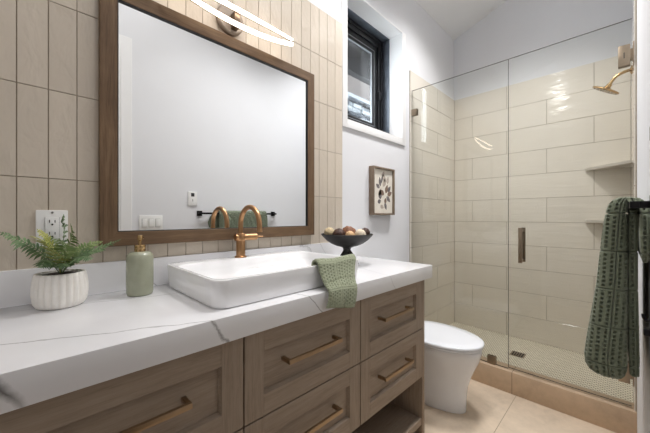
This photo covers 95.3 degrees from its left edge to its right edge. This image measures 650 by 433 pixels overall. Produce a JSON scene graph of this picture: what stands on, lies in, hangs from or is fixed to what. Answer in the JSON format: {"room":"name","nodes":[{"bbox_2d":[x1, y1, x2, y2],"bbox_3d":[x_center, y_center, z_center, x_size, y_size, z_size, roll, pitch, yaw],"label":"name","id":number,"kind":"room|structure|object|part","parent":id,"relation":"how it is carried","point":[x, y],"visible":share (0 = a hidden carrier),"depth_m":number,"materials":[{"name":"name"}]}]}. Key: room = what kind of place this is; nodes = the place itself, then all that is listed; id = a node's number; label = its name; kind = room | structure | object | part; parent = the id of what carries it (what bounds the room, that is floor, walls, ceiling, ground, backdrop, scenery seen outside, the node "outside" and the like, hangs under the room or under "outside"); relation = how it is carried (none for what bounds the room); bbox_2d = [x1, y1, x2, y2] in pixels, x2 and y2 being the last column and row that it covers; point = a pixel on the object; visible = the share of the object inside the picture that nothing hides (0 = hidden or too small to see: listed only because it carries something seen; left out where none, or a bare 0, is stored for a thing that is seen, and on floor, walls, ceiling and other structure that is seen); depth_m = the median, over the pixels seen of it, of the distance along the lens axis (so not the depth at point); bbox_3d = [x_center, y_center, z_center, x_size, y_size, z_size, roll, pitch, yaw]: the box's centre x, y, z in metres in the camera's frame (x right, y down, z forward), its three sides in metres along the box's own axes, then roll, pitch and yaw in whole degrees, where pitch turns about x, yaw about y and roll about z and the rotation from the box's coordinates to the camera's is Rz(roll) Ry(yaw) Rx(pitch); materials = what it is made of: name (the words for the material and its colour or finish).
{"room":"bathroom","nodes":[
{"label":"bathroom","id":0,"kind":"room"},
{"bbox_2d":[308,0,453,261],"bbox_3d":[0.008,-0.425,1.995,3.962,3.250,0.220,0,0,-45],"label":"wall","id":1,"kind":"structure","parent":0,"point":[429,49],"depth_m":2.39,"materials":[{"name":"white paint"}]},
{"bbox_2d":[0,0,341,270],"bbox_3d":[-0.550,-0.544,1.280,1.863,1.428,0.009,0,0,-45],"label":"tile","id":2,"kind":"structure","parent":1,"relation":"attached to","point":[49,48],"depth_m":0.99,"materials":[{"name":"tile"}]},
{"bbox_2d":[36,210,67,247],"bbox_3d":[-0.872,0.038,0.947,0.076,0.118,0.012,0,0,-45],"label":"wall outlet","id":3,"kind":"object","parent":2,"relation":"attached to","point":[48,221],"visible":0.74,"depth_m":0.94,"materials":[{"name":"white plastic"}]},
{"bbox_2d":[45,217,59,239],"bbox_3d":[-0.870,0.038,0.944,0.034,0.073,0.004,0,0,-45],"label":"receptacle","id":4,"kind":"object","parent":3,"relation":"attached to","point":[52,224],"depth_m":0.95,"materials":[{"name":"white plastic"}]},
{"bbox_2d":[190,0,292,45],"bbox_3d":[-0.412,-0.906,1.352,0.630,0.132,0.083,0,0,-45],"label":"vanity light","id":5,"kind":"object","parent":2,"relation":"attached to","point":[229,19],"visible":0.99,"depth_m":1.34,"materials":[{"name":"metal"}]},
{"bbox_3d":[-0.438,-0.906,1.366,0.132,0.132,0.026,0,0,-45],"label":"wall plate","id":6,"kind":"part","parent":5,"relation":"part of","materials":[{"name":"metal"}]},
{"bbox_2d":[0,242,342,308],"bbox_3d":[-0.465,0.214,1.351,1.643,0.109,0.012,0,0,-45],"label":"backsplash","id":7,"kind":"structure","parent":1,"relation":"attached to","point":[103,277],"depth_m":1.05,"materials":[{"name":"stone"}]},
{"bbox_2d":[98,0,313,246],"bbox_3d":[-0.426,-0.360,1.378,1.003,0.931,0.028,0,0,-45],"label":"wall mirror","id":8,"kind":"object","parent":1,"relation":"attached to","point":[198,124],"visible":0.96,"depth_m":1.24,"materials":[{"name":"brown wood"}]},
{"bbox_2d":[348,40,369,85],"bbox_3d":[1.148,-1.715,3.669,5.200,0.410,0.530,0,0,-45],"label":"roof eave","id":9,"kind":"object","parent":1,"relation":"attached to","point":[358,58],"visible":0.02,"depth_m":3.15},
{"bbox_2d":[348,8,389,133],"bbox_3d":[0.270,-1.085,2.333,0.700,0.880,0.106,0,0,-45],"label":"window","id":10,"kind":"structure","parent":1,"relation":"in","point":[361,33],"depth_m":2.52,"materials":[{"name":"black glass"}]},
{"bbox_3d":[0.244,-1.085,2.359,0.550,0.730,0.028,0,0,-45],"label":"sash","id":11,"kind":"part","parent":10,"relation":"part of","materials":[{"name":"black metal"}]},
{"bbox_2d":[341,0,405,145],"bbox_3d":[0.355,-1.063,2.253,0.795,0.940,0.124,0,0,-45],"label":"trim","id":12,"kind":"structure","parent":1,"relation":"attached to","point":[362,8],"depth_m":2.39,"materials":[{"name":"white paint"}]},
{"bbox_2d":[369,165,394,214],"bbox_3d":[0.432,-0.190,2.230,0.280,0.354,0.042,0,0,-45],"label":"framed print","id":13,"kind":"object","parent":1,"relation":"attached to","point":[381,179],"visible":1,"depth_m":2.21,"materials":[{"name":"beige paper"}]},
{"bbox_2d":[409,70,453,324],"bbox_3d":[1.071,-0.041,2.888,0.954,2.441,0.010,0,0,-45],"label":"tiled wall","id":14,"kind":"structure","parent":0,"point":[431,132],"depth_m":2.86,"materials":[{"name":"tile"}]},
{"bbox_2d":[415,0,506,39],"bbox_3d":[0.544,-2.205,1.454,3.962,0.721,1.743,0,0,-45],"label":"ceiling","id":15,"kind":"structure","parent":0,"point":[455,17],"depth_m":2.88,"materials":[{"name":"white paint"}]},
{"bbox_2d":[414,379,615,432],"bbox_3d":[0.526,1.260,1.473,3.962,0.120,1.690,0,0,-45],"label":"floor","id":16,"kind":"structure","parent":0,"point":[489,409],"depth_m":1.77,"materials":[{"name":"tile"}]},
{"bbox_2d":[0,280,423,432],"bbox_3d":[-0.226,0.770,1.213,1.693,0.860,0.556,0,0,-45],"label":"vanity cabinet","id":17,"kind":"object","parent":16,"relation":"on","point":[359,368],"visible":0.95,"depth_m":0.96,"materials":[{"name":"brown wood"}]},
{"bbox_3d":[-0.442,0.476,0.664,0.561,0.263,0.021,0,0,-45],"label":"drawer","id":18,"kind":"part","parent":17,"relation":"part of","materials":[{"name":"brown wood"}]},
{"bbox_3d":[-0.429,0.463,0.651,0.252,0.014,0.045,0,0,-45],"label":"handle","id":19,"kind":"part","parent":17,"relation":"part of","materials":[{"name":"gold metal"}]},
{"bbox_2d":[0,242,431,414],"bbox_3d":[-0.229,0.249,1.217,1.790,0.179,0.549,0,0,-45],"label":"countertop","id":20,"kind":"structure","parent":17,"relation":"on","point":[45,354],"depth_m":0.78,"materials":[{"name":"stone"}]},
{"bbox_2d":[0,214,120,309],"bbox_3d":[-0.780,0.131,0.886,0.192,0.276,0.215,0,0,6],"label":"potted fern","id":21,"kind":"object","parent":20,"relation":"on","point":[61,288],"visible":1,"depth_m":0.86,"materials":[{"name":"green plant"}]},
{"bbox_2d":[30,269,88,309],"bbox_3d":[-0.802,0.218,0.899,0.131,0.100,0.132,0,0,-45],"label":"pot","id":22,"kind":"object","parent":21,"relation":"on","point":[56,289],"depth_m":0.85,"materials":[{"name":"white ceramic"}]},
{"bbox_2d":[126,235,153,296],"bbox_3d":[-0.641,0.166,1.026,0.082,0.206,0.082,0,0,-45],"label":"soap dispenser","id":23,"kind":"object","parent":20,"relation":"on","point":[139,262],"visible":1,"depth_m":1.00,"materials":[{"name":"green ceramic"}]},
{"bbox_2d":[234,205,262,257],"bbox_3d":[-0.299,0.065,1.307,0.137,0.234,0.192,0,0,-45],"label":"faucet","id":24,"kind":"object","parent":20,"relation":"on","point":[240,237],"visible":1,"depth_m":1.31,"materials":[{"name":"gold metal"}]},
{"bbox_3d":[-0.359,0.092,1.343,0.102,0.031,0.031,0,0,-40],"label":"handle","id":25,"kind":"part","parent":24,"relation":"part of","materials":[{"name":"gold metal"}]},
{"bbox_3d":[-0.324,0.015,1.272,0.022,0.134,0.176,0,0,-45],"label":"spout","id":26,"kind":"part","parent":24,"relation":"part of","materials":[{"name":"gold metal"}]},
{"bbox_2d":[167,250,358,308],"bbox_3d":[-0.231,0.225,1.226,0.663,0.086,0.459,0,0,-45],"label":"vessel sink","id":27,"kind":"object","parent":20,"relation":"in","point":[225,282],"visible":0.91,"depth_m":1.05,"materials":[{"name":"ceramic"}]},
{"bbox_2d":[311,254,356,308],"bbox_3d":[0.058,0.252,1.161,0.262,0.186,0.141,0,0,-45],"label":"hand towel","id":28,"kind":"object","parent":27,"relation":"on","point":[337,274],"visible":0.98,"depth_m":1.11,"materials":[{"name":"green fabric"}]},
{"bbox_2d":[321,233,372,263],"bbox_3d":[0.123,0.180,1.661,0.290,0.170,0.290,0,0,-45],"label":"pedestal bowl","id":29,"kind":"object","parent":20,"relation":"on","point":[346,242],"visible":0.68,"depth_m":1.57,"materials":[{"name":"black metal"}]},
{"bbox_2d":[324,227,333,234],"bbox_3d":[0.025,0.092,1.673,0.064,0.064,0.064,0,0,-45],"label":"decorative ball","id":30,"kind":"object","parent":29,"relation":"on","point":[328,231],"visible":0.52,"depth_m":1.65,"materials":[{"name":"beige"}]},
{"bbox_2d":[332,228,344,234],"bbox_3d":[0.077,0.101,1.631,0.073,0.074,0.074,0,0,-45],"label":"decorative ball","id":31,"kind":"object","parent":29,"relation":"in","point":[339,231],"visible":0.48,"depth_m":1.61,"materials":[{"name":"brown"}]},
{"bbox_3d":[0.123,0.182,1.661,0.080,0.033,0.080,0,0,-45],"label":"stem","id":32,"kind":"part","parent":29,"relation":"part of","materials":[{"name":"black metal"}]},
{"bbox_3d":[0.123,0.133,1.661,0.290,0.075,0.290,0,0,-45],"label":"dish","id":33,"kind":"part","parent":29,"relation":"part of","materials":[{"name":"black metal"}]},
{"bbox_2d":[343,226,355,233],"bbox_3d":[0.135,0.097,1.695,0.088,0.090,0.088,0,0,-45],"label":"decorative ball","id":34,"kind":"object","parent":29,"relation":"in","point":[347,228],"visible":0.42,"depth_m":1.67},
{"bbox_2d":[345,231,354,234],"bbox_3d":[0.135,0.103,1.601,0.053,0.054,0.053,0,0,-45],"label":"decorative ball","id":35,"kind":"object","parent":29,"relation":"in","point":[348,232],"visible":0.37,"depth_m":1.58,"materials":[{"name":"beige"}]},
{"bbox_2d":[355,229,365,234],"bbox_3d":[0.196,0.100,1.635,0.063,0.064,0.064,0,0,-45],"label":"decorative ball","id":36,"kind":"object","parent":29,"relation":"in","point":[359,231],"visible":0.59,"depth_m":1.61,"materials":[{"name":"beige"}]},
{"bbox_2d":[362,228,369,234],"bbox_3d":[0.229,0.091,1.691,0.055,0.056,0.055,0,0,-45],"label":"decorative ball","id":37,"kind":"object","parent":29,"relation":"on","point":[366,230],"visible":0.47,"depth_m":1.67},
{"bbox_3d":[-0.442,0.742,0.664,0.561,0.260,0.021,0,0,-45],"label":"drawer","id":38,"kind":"part","parent":17,"relation":"part of","materials":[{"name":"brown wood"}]},
{"bbox_3d":[-0.050,0.742,1.053,0.534,0.260,0.021,0,0,-45],"label":"drawer","id":39,"kind":"part","parent":17,"relation":"part of","materials":[{"name":"brown wood"}]},
{"bbox_3d":[-0.050,0.476,1.053,0.534,0.263,0.021,0,0,-45],"label":"drawer","id":40,"kind":"part","parent":17,"relation":"part of","materials":[{"name":"brown wood"}]},
{"bbox_3d":[-0.038,0.463,1.040,0.252,0.014,0.045,0,0,-45],"label":"handle","id":41,"kind":"part","parent":17,"relation":"part of","materials":[{"name":"gold metal"}]},
{"bbox_3d":[-0.038,0.728,1.040,0.252,0.014,0.045,0,0,-45],"label":"handle","id":42,"kind":"part","parent":17,"relation":"part of","materials":[{"name":"gold metal"}]},
{"bbox_2d":[352,402,421,432],"bbox_3d":[-0.239,1.120,1.224,1.643,0.036,0.522,0,0,-45],"label":"shelf","id":43,"kind":"object","parent":17,"relation":"attached to","point":[394,417],"depth_m":1.59,"materials":[{"name":"brown wood"}]},
{"bbox_3d":[0.332,0.742,1.433,0.536,0.260,0.021,0,0,-45],"label":"drawer","id":44,"kind":"part","parent":17,"relation":"part of","materials":[{"name":"brown wood"}]},
{"bbox_3d":[0.332,0.476,1.433,0.536,0.263,0.021,0,0,-45],"label":"drawer","id":45,"kind":"part","parent":17,"relation":"part of","materials":[{"name":"brown wood"}]},
{"bbox_3d":[0.345,0.728,1.420,0.252,0.014,0.045,0,0,-45],"label":"handle","id":46,"kind":"part","parent":17,"relation":"part of","materials":[{"name":"gold metal"}]},
{"bbox_3d":[0.345,0.463,1.420,0.252,0.014,0.045,0,0,-45],"label":"handle","id":47,"kind":"part","parent":17,"relation":"part of","materials":[{"name":"gold metal"}]},
{"bbox_3d":[0.355,0.770,1.811,0.026,0.860,0.526,0,0,-45],"label":"panel","id":48,"kind":"part","parent":17,"relation":"part of","materials":[{"name":"brown wood"}]},
{"bbox_2d":[424,321,484,413],"bbox_3d":[0.681,0.831,1.997,0.410,0.738,0.714,0,0,-45],"label":"toilet","id":49,"kind":"object","parent":16,"relation":"on","point":[452,354],"visible":0.43,"depth_m":1.80,"materials":[{"name":"white ceramic"}]},
{"bbox_3d":[0.678,0.999,2.000,0.362,0.402,0.702,0,0,-45],"label":"bowl","id":50,"kind":"part","parent":49,"relation":"part of","materials":[{"name":"white ceramic"}]},
{"bbox_3d":[0.761,0.786,1.916,0.374,0.016,0.474,0,0,-45],"label":"seat","id":51,"kind":"part","parent":49,"relation":"part of","materials":[{"name":"white plastic"}]},
{"bbox_3d":[0.760,0.768,1.917,0.384,0.022,0.490,0,0,-45],"label":"lid","id":52,"kind":"part","parent":49,"relation":"part of","materials":[{"name":"white plastic"}]},
{"bbox_2d":[450,322,632,402],"bbox_3d":[1.571,1.172,2.439,0.866,0.056,1.341,0,0,-45],"label":"floor","id":53,"kind":"structure","parent":0,"point":[564,365],"depth_m":2.35,"materials":[{"name":"tile"}]},
{"bbox_2d":[509,350,525,358],"bbox_3d":[1.600,1.142,2.455,0.100,0.004,0.100,0,0,-45],"label":"shower drain","id":54,"kind":"object","parent":53,"relation":"on","point":[514,353],"visible":1,"depth_m":2.45,"materials":[{"name":"brown metal"}]},
{"bbox_2d":[454,0,632,100],"bbox_3d":[1.967,-0.675,2.748,0.120,3.750,1.473,0,0,-45],"label":"wall","id":55,"kind":"structure","parent":0,"point":[515,28],"depth_m":2.70,"materials":[{"name":"white paint"}]},
{"bbox_2d":[454,56,630,360],"bbox_3d":[1.879,-0.041,2.744,0.010,2.441,1.353,0,0,-45],"label":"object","id":56,"kind":"structure","parent":55,"relation":"attached to","point":[560,126],"depth_m":2.68,"materials":[{"name":"tile"}]},
{"bbox_2d":[585,220,603,222],"bbox_3d":[2.159,0.039,2.269,0.262,0.022,0.262,0,0,-45],"label":"corner shelf","id":57,"kind":"object","parent":55,"relation":"attached to","point":[586,221],"visible":0.35,"depth_m":2.36,"materials":[{"name":"stone"}]},
{"bbox_2d":[585,160,631,170],"bbox_3d":[2.159,-0.389,2.269,0.262,0.022,0.262,0,0,-45],"label":"corner shelf","id":58,"kind":"object","parent":55,"relation":"attached to","point":[624,164],"visible":0.99,"depth_m":2.25,"materials":[{"name":"stone"}]},
{"bbox_2d":[471,356,636,432],"bbox_3d":[1.237,1.127,2.107,0.114,0.147,1.353,0,0,-45],"label":"shower curb","id":59,"kind":"structure","parent":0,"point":[617,417],"depth_m":1.82,"materials":[{"name":"tile"}]},
{"bbox_2d":[411,59,507,367],"bbox_3d":[1.011,-0.019,2.310,0.028,2.142,0.733,0,0,-45],"label":"glass panel","id":60,"kind":"object","parent":59,"relation":"on","point":[492,359],"visible":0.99,"depth_m":2.14,"materials":[{"name":"clear glass"}]},
{"bbox_2d":[633,0,649,432],"bbox_3d":[1.090,-0.675,0.926,3.692,3.750,0.117,0,0,-45],"label":"wall","id":61,"kind":"structure","parent":0,"point":[643,6],"depth_m":1.09,"materials":[{"name":"white paint"}]},
{"bbox_2d":[584,197,649,378],"bbox_3d":[0.977,0.211,0.996,0.570,0.534,0.138,0,0,-45],"label":"bath towel","id":62,"kind":"object","parent":61,"relation":"attached to","point":[612,337],"visible":0.96,"depth_m":0.85,"materials":[{"name":"green fabric"}]},
{"bbox_2d":[631,0,636,411],"bbox_3d":[2.017,-0.041,1.935,0.954,2.441,0.010,0,0,-45],"label":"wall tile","id":63,"kind":"structure","parent":61,"relation":"attached to","point":[634,23],"depth_m":1.60,"materials":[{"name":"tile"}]},
{"bbox_2d":[508,18,633,405],"bbox_3d":[1.482,-0.024,1.835,0.096,2.132,0.600,0,0,-45],"label":"shower door","id":64,"kind":"structure","parent":63,"relation":"attached to","point":[625,54],"depth_m":1.95,"materials":[{"name":"clear glass"}]},
{"bbox_3d":[1.326,0.191,1.993,0.096,0.234,0.024,0,0,-45],"label":"handle","id":65,"kind":"part","parent":64,"relation":"part of","materials":[{"name":"brown metal"}]},
{"bbox_2d":[592,65,631,94],"bbox_3d":[1.950,-0.908,2.014,0.156,0.170,0.195,0,0,-45],"label":"shower","id":66,"kind":"object","parent":63,"relation":"attached to","point":[607,89],"visible":0.99,"depth_m":1.99,"materials":[{"name":"gold metal"}]},
{"bbox_3d":[1.974,-0.934,1.986,0.019,0.082,0.115,0,0,-45],"label":"arm","id":67,"kind":"part","parent":66,"relation":"part of","materials":[{"name":"gold metal"}]},
{"bbox_2d":[628,196,649,213],"bbox_3d":[1.032,-0.029,0.980,0.810,0.045,0.042,0,0,-45],"label":"towel bar","id":68,"kind":"object","parent":61,"relation":"attached to","point":[633,205],"visible":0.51,"depth_m":0.70,"materials":[{"name":"black metal"}]},
{"bbox_3d":[0.760,-0.029,0.710,0.045,0.045,0.041,0,0,-45],"label":"post","id":69,"kind":"part","parent":68,"relation":"part of","materials":[{"name":"black metal"}]},
{"bbox_2d":[641,313,649,336],"bbox_3d":[0.742,0.249,0.679,0.050,0.051,0.023,0,0,-45],"label":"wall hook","id":70,"kind":"object","parent":61,"relation":"attached to","point":[646,331],"visible":1,"depth_m":0.68,"materials":[{"name":"black metal"}]},
{"bbox_2d":[649,126,649,172],"bbox_3d":[0.729,-0.155,0.657,0.076,0.118,0.010,0,0,-45],"label":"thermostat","id":71,"kind":"object","parent":61,"relation":"attached to","point":[649,126],"visible":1,"depth_m":0.68,"materials":[{"name":"white plastic"}]},
{"label":"outside","id":72,"kind":"structure","parent":0,"visible":0},
{"bbox_3d":[-0.526,1.450,6.207,7.000,0.100,6.450,0,0,-45],"label":"ground","id":73,"kind":"structure","parent":72,"visible":0},
{"bbox_2d":[348,96,369,121],"bbox_3d":[0.404,-0.195,4.629,4.279,3.190,0.300,0,0,-45],"label":"stone wall","id":74,"kind":"structure","parent":73,"relation":"on","point":[356,109],"depth_m":4.58,"materials":[{"name":"grey stone"}]},
{"bbox_2d":[348,92,369,104],"bbox_3d":[0.348,-1.820,4.616,4.000,0.060,0.340,0,0,-45],"label":"coping slab","id":75,"kind":"object","parent":74,"relation":"on","point":[359,99],"visible":0.04,"depth_m":4.56,"materials":[{"name":"white concrete"}]},
{"bbox_2d":[348,75,369,100],"bbox_3d":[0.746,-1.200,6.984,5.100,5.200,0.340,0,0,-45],"label":"neighbouring house","id":76,"kind":"structure","parent":73,"relation":"on","point":[357,87],"depth_m":6.99,"materials":[{"name":"beige paint"}]}
]}

